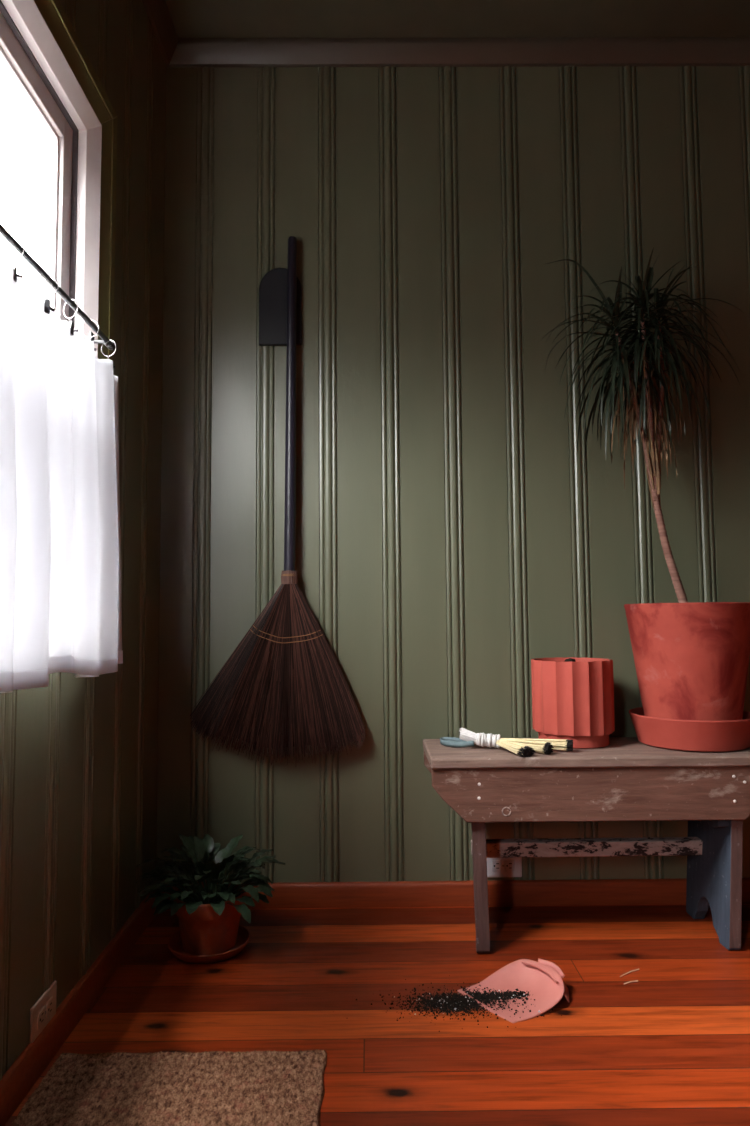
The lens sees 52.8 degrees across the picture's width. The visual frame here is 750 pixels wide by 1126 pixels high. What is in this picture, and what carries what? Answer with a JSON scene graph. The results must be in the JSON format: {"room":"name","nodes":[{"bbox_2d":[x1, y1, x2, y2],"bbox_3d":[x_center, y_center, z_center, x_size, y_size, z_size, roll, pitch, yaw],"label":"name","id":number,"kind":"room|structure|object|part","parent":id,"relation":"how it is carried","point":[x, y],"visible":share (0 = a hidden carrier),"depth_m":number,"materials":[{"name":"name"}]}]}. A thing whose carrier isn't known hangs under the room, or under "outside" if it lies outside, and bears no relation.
{"room":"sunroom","nodes":[
{"label":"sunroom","id":0,"kind":"room"},
{"bbox_2d":[0,0,166,1080],"bbox_3d":[-0.664,-0.503,-0.084,0.012,2.765,5.000,0,-4,0],"label":"wall","id":1,"kind":"structure","parent":0,"point":[79,755],"depth_m":1.95,"materials":[{"name":"green paint"}]},
{"bbox_2d":[29,981,56,1042],"bbox_3d":[-0.660,0.897,1.508,0.009,0.072,0.115,0,-4,0],"label":"wall outlet","id":2,"kind":"object","parent":1,"relation":"attached to","point":[43,1010],"visible":1,"depth_m":1.50,"materials":[{"name":"beige plastic"}]},
{"bbox_2d":[37,1006,44,1029],"bbox_3d":[-0.658,0.896,1.489,0.004,0.033,0.029,0,-4,0],"label":"socket","id":3,"kind":"object","parent":2,"relation":"attached to","point":[40,1009],"depth_m":1.49,"materials":[{"name":"beige plastic"}]},
{"bbox_2d":[46,996,52,1018],"bbox_3d":[-0.658,0.898,1.528,0.004,0.033,0.029,0,-4,0],"label":"socket","id":4,"kind":"object","parent":2,"relation":"attached to","point":[49,999],"depth_m":1.52,"materials":[{"name":"beige plastic"}]},
{"bbox_2d":[0,0,101,357],"bbox_3d":[-0.726,-0.460,1.317,0.133,1.295,0.976,0,-4,0],"label":"window","id":5,"kind":"structure","parent":1,"relation":"in","point":[32,61],"depth_m":1.74,"materials":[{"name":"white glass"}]},
{"bbox_3d":[-0.735,-0.460,1.317,0.045,1.219,0.900,0,-4,0],"label":"sash","id":6,"kind":"part","parent":5,"relation":"part of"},
{"bbox_2d":[0,223,115,349],"bbox_3d":[-0.624,-0.542,1.231,0.045,0.042,1.097,0,-4,0],"label":"curtain rod","id":7,"kind":"object","parent":1,"relation":"attached to","point":[11,240],"visible":0.82,"depth_m":1.45,"materials":[{"name":"black metal"}]},
{"bbox_2d":[3,239,24,281],"bbox_3d":[-0.613,-0.514,1.283,0.039,0.074,0.016,0,-4,-6],"label":"curtain ring","id":8,"kind":"object","parent":7,"relation":"hanging from","point":[15,275],"visible":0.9,"depth_m":1.28,"materials":[{"name":"metal"}]},
{"bbox_2d":[36,275,58,313],"bbox_3d":[-0.615,-0.504,1.417,0.039,0.074,0.016,2,-5,-29],"label":"curtain ring","id":9,"kind":"object","parent":7,"relation":"hanging from","point":[47,308],"visible":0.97,"depth_m":1.41,"materials":[{"name":"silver metal"}]},
{"bbox_2d":[0,262,122,692],"bbox_3d":[-0.604,-0.143,1.221,0.078,0.715,1.136,0,-4,0],"label":"cafe curtain","id":10,"kind":"object","parent":7,"relation":"hanging from","point":[61,585],"visible":1,"depth_m":1.42,"materials":[{"name":"white fabric"}]},
{"bbox_2d":[63,299,77,335],"bbox_3d":[-0.614,-0.496,1.527,0.039,0.074,0.016,-1,-4,11],"label":"curtain ring","id":11,"kind":"object","parent":7,"relation":"hanging from","point":[72,329],"visible":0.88,"depth_m":1.52,"materials":[{"name":"metal"}]},
{"bbox_2d":[81,320,98,350],"bbox_3d":[-0.616,-0.489,1.632,0.039,0.074,0.016,1,-4,-15],"label":"curtain ring","id":12,"kind":"object","parent":7,"relation":"hanging from","point":[95,349],"visible":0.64,"depth_m":1.63,"materials":[{"name":"metal"}]},
{"bbox_2d":[101,340,115,368],"bbox_3d":[-0.616,-0.480,1.750,0.039,0.074,0.016,0,-4,0],"label":"curtain ring","id":13,"kind":"object","parent":7,"relation":"hanging from","point":[110,340],"visible":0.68,"depth_m":1.75,"materials":[{"name":"metal"}]},
{"bbox_2d":[34,0,116,360],"bbox_3d":[-0.658,-0.497,1.321,0.030,1.377,1.132,0,-4,0],"label":"trim","id":14,"kind":"structure","parent":1,"relation":"attached to","point":[53,13],"depth_m":1.85,"materials":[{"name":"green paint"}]},
{"bbox_2d":[0,892,157,1125],"bbox_3d":[-0.644,0.840,-0.180,0.015,0.072,5.000,0,-4,0],"label":"baseboard","id":15,"kind":"structure","parent":1,"relation":"attached to","point":[18,1080],"depth_m":1.60,"materials":[{"name":"brown wood"}]},
{"bbox_2d":[142,0,177,66],"bbox_3d":[-0.647,-1.851,0.013,0.050,0.062,5.000,0,-4,0],"label":"trim","id":16,"kind":"structure","parent":1,"relation":"attached to","point":[158,13],"depth_m":2.36,"materials":[{"name":"paint"}]},
{"bbox_2d":[5,904,749,1125],"bbox_3d":[1.448,0.911,-0.170,4.520,0.100,5.200,0,-4,0],"label":"floor","id":17,"kind":"structure","parent":0,"point":[670,1046],"depth_m":1.68,"materials":[{"name":"orange wood"}]},
{"bbox_2d":[11,1049,326,1125],"bbox_3d":[-0.364,0.956,1.052,0.544,0.011,0.970,0,-4,0],"label":"rug","id":18,"kind":"object","parent":17,"relation":"on","point":[214,1088],"visible":1,"depth_m":1.40,"materials":[{"name":"beige carpet"}]},
{"bbox_2d":[168,925,250,962],"bbox_3d":[-0.443,1.019,2.026,0.218,0.027,0.218,0,-4,0],"label":"saucer","id":19,"kind":"object","parent":17,"relation":"on","point":[175,946],"visible":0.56,"depth_m":1.98,"materials":[{"name":"ceramic"}]},
{"bbox_2d":[135,833,284,955],"bbox_3d":[-0.443,0.886,2.033,0.396,0.276,0.352,-4,-5,39],"label":"potted houseplant","id":20,"kind":"object","parent":19,"relation":"on","point":[208,911],"visible":1,"depth_m":1.98,"materials":[{"name":"plant"}]},
{"bbox_3d":[-0.444,0.954,2.031,0.194,0.139,0.194,0,-4,0],"label":"pot","id":21,"kind":"part","parent":20,"relation":"part of","materials":[{"name":"ceramic"}]},
{"bbox_2d":[333,975,571,1031],"bbox_3d":[0.178,0.999,1.725,0.548,0.018,0.247,0,-4,0],"label":"soil","id":22,"kind":"object","parent":17,"relation":"on","point":[456,1001],"visible":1,"depth_m":1.73,"materials":[{"name":"black soil"}]},
{"bbox_2d":[457,958,568,1022],"bbox_3d":[0.334,0.979,1.755,0.225,0.060,0.180,2,-5,-25],"label":"dustpan","id":23,"kind":"object","parent":17,"relation":"on","point":[543,981],"visible":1,"depth_m":1.77,"materials":[{"name":"pink plastic"}]},
{"bbox_2d":[423,737,749,952],"bbox_3d":[0.607,0.776,2.131,0.918,0.512,0.329,0,-4,0],"label":"bench","id":24,"kind":"object","parent":17,"relation":"on","point":[625,779],"visible":0.91,"depth_m":1.99,"materials":[{"name":"brown wood"}]},
{"bbox_3d":[0.292,0.793,2.127,0.046,0.482,0.280,-1,-4,6],"label":"leg","id":25,"kind":"part","parent":24,"relation":"part of","materials":[{"name":"brown wood"}]},
{"bbox_2d":[440,728,572,756],"bbox_3d":[0.342,0.490,2.080,0.381,0.055,0.158,-2,-4,23],"label":"tools","id":26,"kind":"object","parent":24,"relation":"on","point":[523,747],"visible":1,"depth_m":2.08,"materials":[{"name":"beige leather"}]},
{"bbox_2d":[531,657,614,748],"bbox_3d":[0.579,0.402,2.216,0.231,0.246,0.231,0,-4,0],"label":"pot","id":27,"kind":"object","parent":24,"relation":"on","point":[573,697],"visible":0.98,"depth_m":2.12,"materials":[{"name":"ceramic"}]},
{"bbox_2d":[629,707,749,751],"bbox_3d":[0.918,0.477,2.185,0.347,0.087,0.347,0,-4,0],"label":"saucer","id":28,"kind":"object","parent":24,"relation":"on","point":[673,734],"visible":0.88,"depth_m":2.04,"materials":[{"name":"ceramic"}]},
{"bbox_2d":[545,247,749,720],"bbox_3d":[0.794,-0.224,2.204,0.606,1.465,0.426,0,-4,0],"label":"dracaena","id":29,"kind":"object","parent":28,"relation":"on","point":[691,660],"visible":0.97,"depth_m":2.18,"materials":[{"name":"plant"}]},
{"bbox_3d":[0.954,0.788,2.132,0.060,0.482,0.273,0,-4,0],"label":"leg","id":30,"kind":"part","parent":24,"relation":"part of","materials":[{"name":"blue paint"}]},
{"bbox_2d":[156,65,749,882],"bbox_3d":[1.420,-0.339,2.428,4.200,2.765,0.012,0,-4,0],"label":"wall","id":31,"kind":"structure","parent":0,"point":[453,535],"depth_m":2.43,"materials":[{"name":"green paint"}]},
{"bbox_2d":[259,268,301,345],"bbox_3d":[-0.305,-0.828,2.437,0.138,0.255,0.022,0,-4,0],"label":"hanger","id":32,"kind":"object","parent":31,"relation":"attached to","point":[273,286],"visible":0.79,"depth_m":2.43,"materials":[{"name":"black paint"}]},
{"bbox_2d":[190,236,365,764],"bbox_3d":[-0.301,-0.212,2.362,0.536,1.668,0.056,0,-4,-3],"label":"broom","id":33,"kind":"object","parent":32,"relation":"hanging from","point":[283,685],"visible":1,"depth_m":2.31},
{"bbox_3d":[-0.267,-0.496,2.385,0.041,1.099,0.037,0,-4,0],"label":"handle","id":34,"kind":"part","parent":33,"relation":"part of","materials":[{"name":"black wood"}]},
{"bbox_2d":[160,878,749,909],"bbox_3d":[1.430,1.003,2.322,4.200,0.072,0.015,0,-4,0],"label":"baseboard","id":35,"kind":"structure","parent":31,"relation":"attached to","point":[581,891],"depth_m":2.31,"materials":[{"name":"brown wood"}]},
{"bbox_2d":[167,37,749,67],"bbox_3d":[1.410,-1.689,2.497,4.200,0.062,0.050,0,-4,0],"label":"trim","id":36,"kind":"structure","parent":31,"relation":"attached to","point":[570,51],"depth_m":2.48,"materials":[{"name":"paint"}]},
{"bbox_2d":[487,857,521,876],"bbox_3d":[0.394,0.929,2.323,0.115,0.072,0.009,0,-4,0],"label":"wall outlet","id":37,"kind":"object","parent":31,"relation":"attached to","point":[510,866],"visible":0.89,"depth_m":2.32,"materials":[{"name":"white plastic"}]},
{"bbox_2d":[492,860,501,870],"bbox_3d":[0.374,0.929,2.321,0.029,0.033,0.004,0,-4,0],"label":"socket","id":38,"kind":"object","parent":37,"relation":"attached to","point":[496,864],"depth_m":2.32,"materials":[{"name":"white plastic"}]},
{"bbox_2d":[505,860,513,870],"bbox_3d":[0.413,0.929,2.321,0.029,0.033,0.004,0,-4,0],"label":"socket","id":39,"kind":"object","parent":37,"relation":"attached to","point":[509,864],"depth_m":2.32,"materials":[{"name":"white plastic"}]},
{"bbox_2d":[166,0,749,37],"bbox_3d":[1.397,-1.946,0.034,4.460,0.100,5.200,0,-4,0],"label":"ceiling","id":40,"kind":"structure","parent":0,"point":[190,18],"depth_m":2.39,"materials":[{"name":"paint"}]},
{"bbox_2d":[624,602,749,720],"bbox_3d":[0.916,0.313,2.197,0.355,0.390,0.355,0,-4,0],"label":"pot","id":41,"kind":"object","parent":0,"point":[691,660],"depth_m":2.07,"materials":[{"name":"ceramic"}]}
]}

